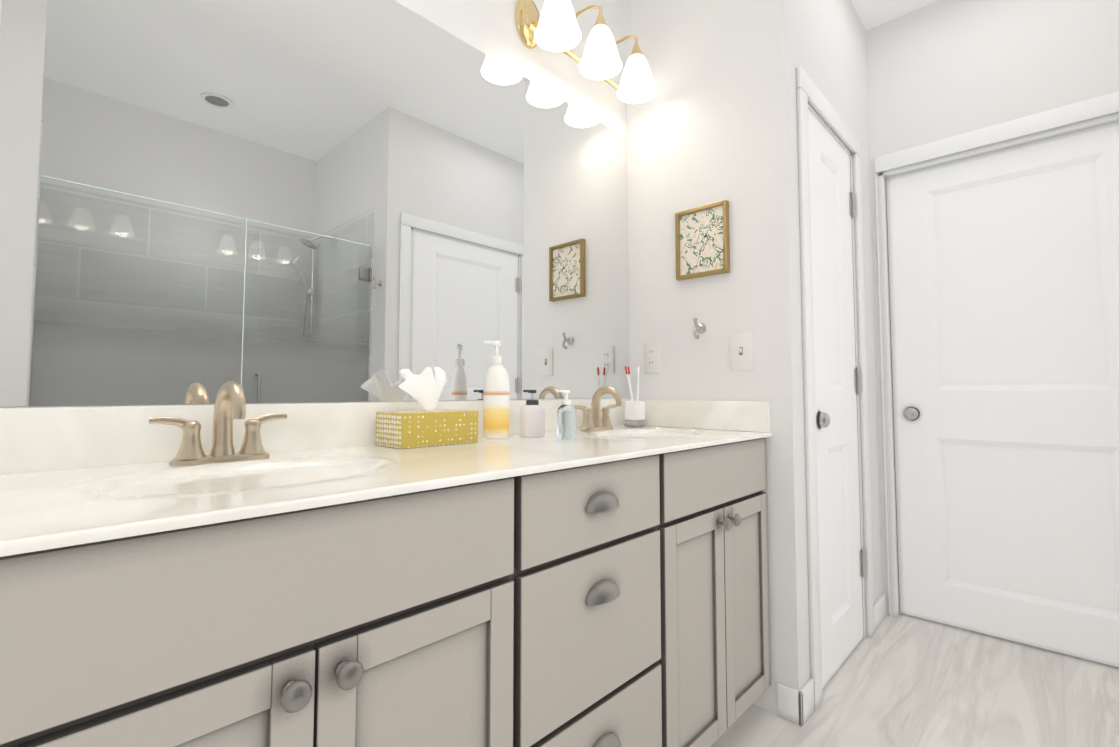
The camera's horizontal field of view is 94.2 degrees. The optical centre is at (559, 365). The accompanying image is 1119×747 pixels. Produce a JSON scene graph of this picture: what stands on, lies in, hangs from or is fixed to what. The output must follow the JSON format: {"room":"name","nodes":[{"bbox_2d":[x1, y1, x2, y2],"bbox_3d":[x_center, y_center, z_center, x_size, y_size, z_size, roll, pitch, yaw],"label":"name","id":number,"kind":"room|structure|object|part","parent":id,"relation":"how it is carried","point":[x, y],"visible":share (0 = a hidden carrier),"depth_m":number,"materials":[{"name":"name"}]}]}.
{"room":"bathroom","nodes":[
{"label":"bathroom","id":0,"kind":"room"},
{"bbox_2d":[395,0,625,136],"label":"wall","id":1,"kind":"structure","parent":0,"point":[488,28],"depth_m":1.70,"materials":[{"name":"white paint"}]},
{"bbox_2d":[0,0,628,406],"bbox_3d":[-0.322,-0.432,1.475,0.005,1.060,1.727,-3,-4,44],"label":"mirror","id":2,"kind":"object","parent":1,"relation":"attached to","point":[296,200],"visible":1,"depth_m":1.17,"materials":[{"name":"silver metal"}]},
{"bbox_2d":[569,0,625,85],"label":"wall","id":3,"kind":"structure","parent":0,"point":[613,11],"depth_m":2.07,"materials":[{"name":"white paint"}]},
{"bbox_2d":[515,0,656,103],"bbox_3d":[0.114,-1.139,1.817,0.215,0.223,0.586,-3,-4,44],"label":"sconce","id":4,"kind":"object","parent":3,"relation":"attached to","point":[553,26],"visible":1,"depth_m":1.75,"materials":[{"name":"white glass"}]},
{"bbox_2d":[625,0,883,713],"bbox_3d":[0.877,-0.248,2.268,0.635,2.750,1.080,-3,-4,44],"label":"wall","id":5,"kind":"structure","parent":0,"point":[713,119],"depth_m":1.84,"materials":[{"name":"white paint"}]},
{"bbox_2d":[0,398,770,473],"bbox_3d":[-0.136,0.142,1.235,0.565,0.107,1.778,-3,-4,44],"label":"backsplash","id":6,"kind":"structure","parent":5,"relation":"attached to","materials":[{"name":"stone"}]},
{"bbox_2d":[644,342,659,372],"bbox_3d":[0.356,-0.030,2.000,0.072,0.116,0.009,-3,-4,44],"label":"electrical outlet plate","id":7,"kind":"object","parent":5,"relation":"attached to","point":[651,357],"visible":1,"depth_m":2.00,"materials":[{"name":"white plastic"}]},
{"bbox_2d":[693,317,705,338],"bbox_3d":[0.490,-0.130,1.846,0.038,0.077,0.053,-3,-4,44],"label":"hanger","id":8,"kind":"object","parent":5,"relation":"attached to","point":[700,328],"visible":1,"depth_m":1.84,"materials":[{"name":"silver metal"}]},
{"bbox_2d":[675,200,729,280],"bbox_3d":[0.509,-0.444,1.865,0.202,0.251,0.022,-3,-4,44],"label":"picture frame","id":9,"kind":"object","parent":5,"relation":"attached to","point":[702,241],"visible":1,"depth_m":1.86,"materials":[{"name":"gold metal"}]},
{"bbox_2d":[730,331,753,369],"bbox_3d":[0.610,-0.048,1.751,0.082,0.128,0.018,-3,-4,44],"label":"switch plate","id":10,"kind":"object","parent":5,"relation":"attached to","point":[741,350],"visible":1,"depth_m":1.75,"materials":[{"name":"white plastic"}]},
{"bbox_2d":[777,593,885,725],"bbox_3d":[0.153,0.995,0.613,1.785,0.100,4.342,-3,-4,44],"label":"baseboard","id":11,"kind":"structure","parent":5,"relation":"attached to","point":[795,706],"depth_m":1.61,"materials":[{"name":"paint"}]},
{"bbox_2d":[796,66,874,709],"bbox_3d":[1.018,0.090,2.019,0.109,2.049,0.598,-3,-4,44],"label":"door frame","id":12,"kind":"structure","parent":5,"relation":"attached to","point":[826,125],"depth_m":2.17,"materials":[{"name":"paint"}]},
{"bbox_2d":[808,108,865,688],"bbox_3d":[1.049,0.091,2.002,0.103,2.030,0.567,-3,-4,44],"label":"closet door","id":13,"kind":"structure","parent":5,"relation":"in","point":[842,567],"depth_m":2.00,"materials":[{"name":"paint"}]},
{"bbox_3d":[0.901,0.193,1.842,0.103,0.064,0.064,-3,-4,44],"label":"knob","id":14,"kind":"part","parent":13,"relation":"part of","materials":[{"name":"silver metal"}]},
{"bbox_2d":[850,0,937,30],"bbox_3d":[0.717,-1.762,0.551,3.120,0.100,5.070,-3,-4,44],"label":"ceiling","id":15,"kind":"structure","parent":0,"point":[873,13],"depth_m":2.37,"materials":[{"name":"white paint"}]},
{"bbox_2d":[711,613,1118,746],"bbox_3d":[0.717,1.084,0.407,3.120,0.100,5.070,-3,-4,44],"label":"floor","id":16,"kind":"structure","parent":0,"point":[903,680],"depth_m":1.71,"materials":[{"name":"tile"}]},
{"bbox_2d":[0,381,771,746],"bbox_3d":[-0.129,0.558,1.207,0.585,1.032,1.778,-3,-4,44],"label":"bathroom vanity","id":17,"kind":"object","parent":16,"relation":"on","point":[230,567],"visible":0.9,"depth_m":0.83,"materials":[{"name":"beige paint"}]},
{"bbox_2d":[0,426,771,556],"bbox_3d":[-0.128,0.252,1.222,0.549,0.122,1.778,-3,-4,44],"label":"countertop","id":18,"kind":"structure","parent":17,"relation":"on","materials":[{"name":"stone"}]},
{"bbox_2d":[149,381,286,465],"bbox_3d":[-0.609,0.104,0.959,0.135,0.151,0.224,-3,-4,44],"label":"faucet","id":19,"kind":"object","parent":18,"relation":"on","point":[230,404],"depth_m":0.97,"materials":[{"name":"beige metal"}]},
{"bbox_2d":[375,367,477,448],"bbox_3d":[-0.330,0.100,1.309,0.124,0.194,0.220,-3,-4,44],"label":"tissue box","id":20,"kind":"object","parent":18,"relation":"on","point":[429,425],"visible":0.98,"depth_m":1.26,"materials":[{"name":"yellow cardboard"}]},
{"bbox_2d":[483,341,509,438],"bbox_3d":[-0.178,0.068,1.469,0.065,0.274,0.060,-3,-4,44],"label":"lotion bottle","id":21,"kind":"object","parent":18,"relation":"on","point":[496,405],"visible":1,"depth_m":1.45,"materials":[{"name":"white plastic"}]},
{"bbox_2d":[520,390,544,436],"bbox_3d":[-0.080,0.140,1.525,0.075,0.136,0.075,-3,-4,44],"label":"soap dispenser","id":22,"kind":"object","parent":18,"relation":"on","point":[532,417],"visible":1,"depth_m":1.49,"materials":[{"name":"white plastic"}]},
{"bbox_2d":[557,390,575,439],"bbox_3d":[0.020,0.136,1.441,0.044,0.135,0.064,-3,-4,44],"label":"clear soap bottle","id":23,"kind":"object","parent":18,"relation":"on","point":[566,420],"visible":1,"depth_m":1.42,"materials":[{"name":"blue"}]},
{"bbox_2d":[574,386,621,430],"bbox_3d":[0.155,0.144,1.757,0.135,0.151,0.224,-3,-4,44],"label":"faucet","id":24,"kind":"object","parent":18,"relation":"on","point":[592,420],"depth_m":1.76,"materials":[{"name":"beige metal"}]},
{"bbox_2d":[624,366,645,426],"bbox_3d":[0.283,0.116,1.957,0.064,0.226,0.078,-3,-4,44],"label":"toothbrush holder","id":25,"kind":"object","parent":18,"relation":"on","point":[634,413],"visible":0.98,"depth_m":1.94,"materials":[{"name":"white ceramic"}]},
{"bbox_2d":[866,0,1118,615],"bbox_3d":[1.705,-0.246,2.306,1.780,2.750,0.120,-3,-4,44],"label":"wall","id":26,"kind":"structure","parent":0,"point":[940,69],"depth_m":2.22,"materials":[{"name":"white paint"}]},
{"bbox_2d":[874,91,1118,616],"bbox_3d":[1.886,0.061,2.106,0.987,2.115,0.136,-3,-4,44],"label":"door frame","id":27,"kind":"structure","parent":26,"relation":"attached to","point":[1093,108],"depth_m":2.34,"materials":[{"name":"paint"}]},
{"bbox_2d":[886,120,1118,666],"bbox_3d":[1.875,0.097,2.129,0.869,2.030,0.103,-3,-4,44],"label":"end door","id":28,"kind":"structure","parent":26,"relation":"in","point":[1004,285],"depth_m":2.13,"materials":[{"name":"paint"}]},
{"bbox_3d":[1.612,0.220,2.375,0.064,0.064,0.103,-3,-4,44],"label":"knob","id":29,"kind":"part","parent":28,"relation":"part of","materials":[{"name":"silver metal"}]}
]}

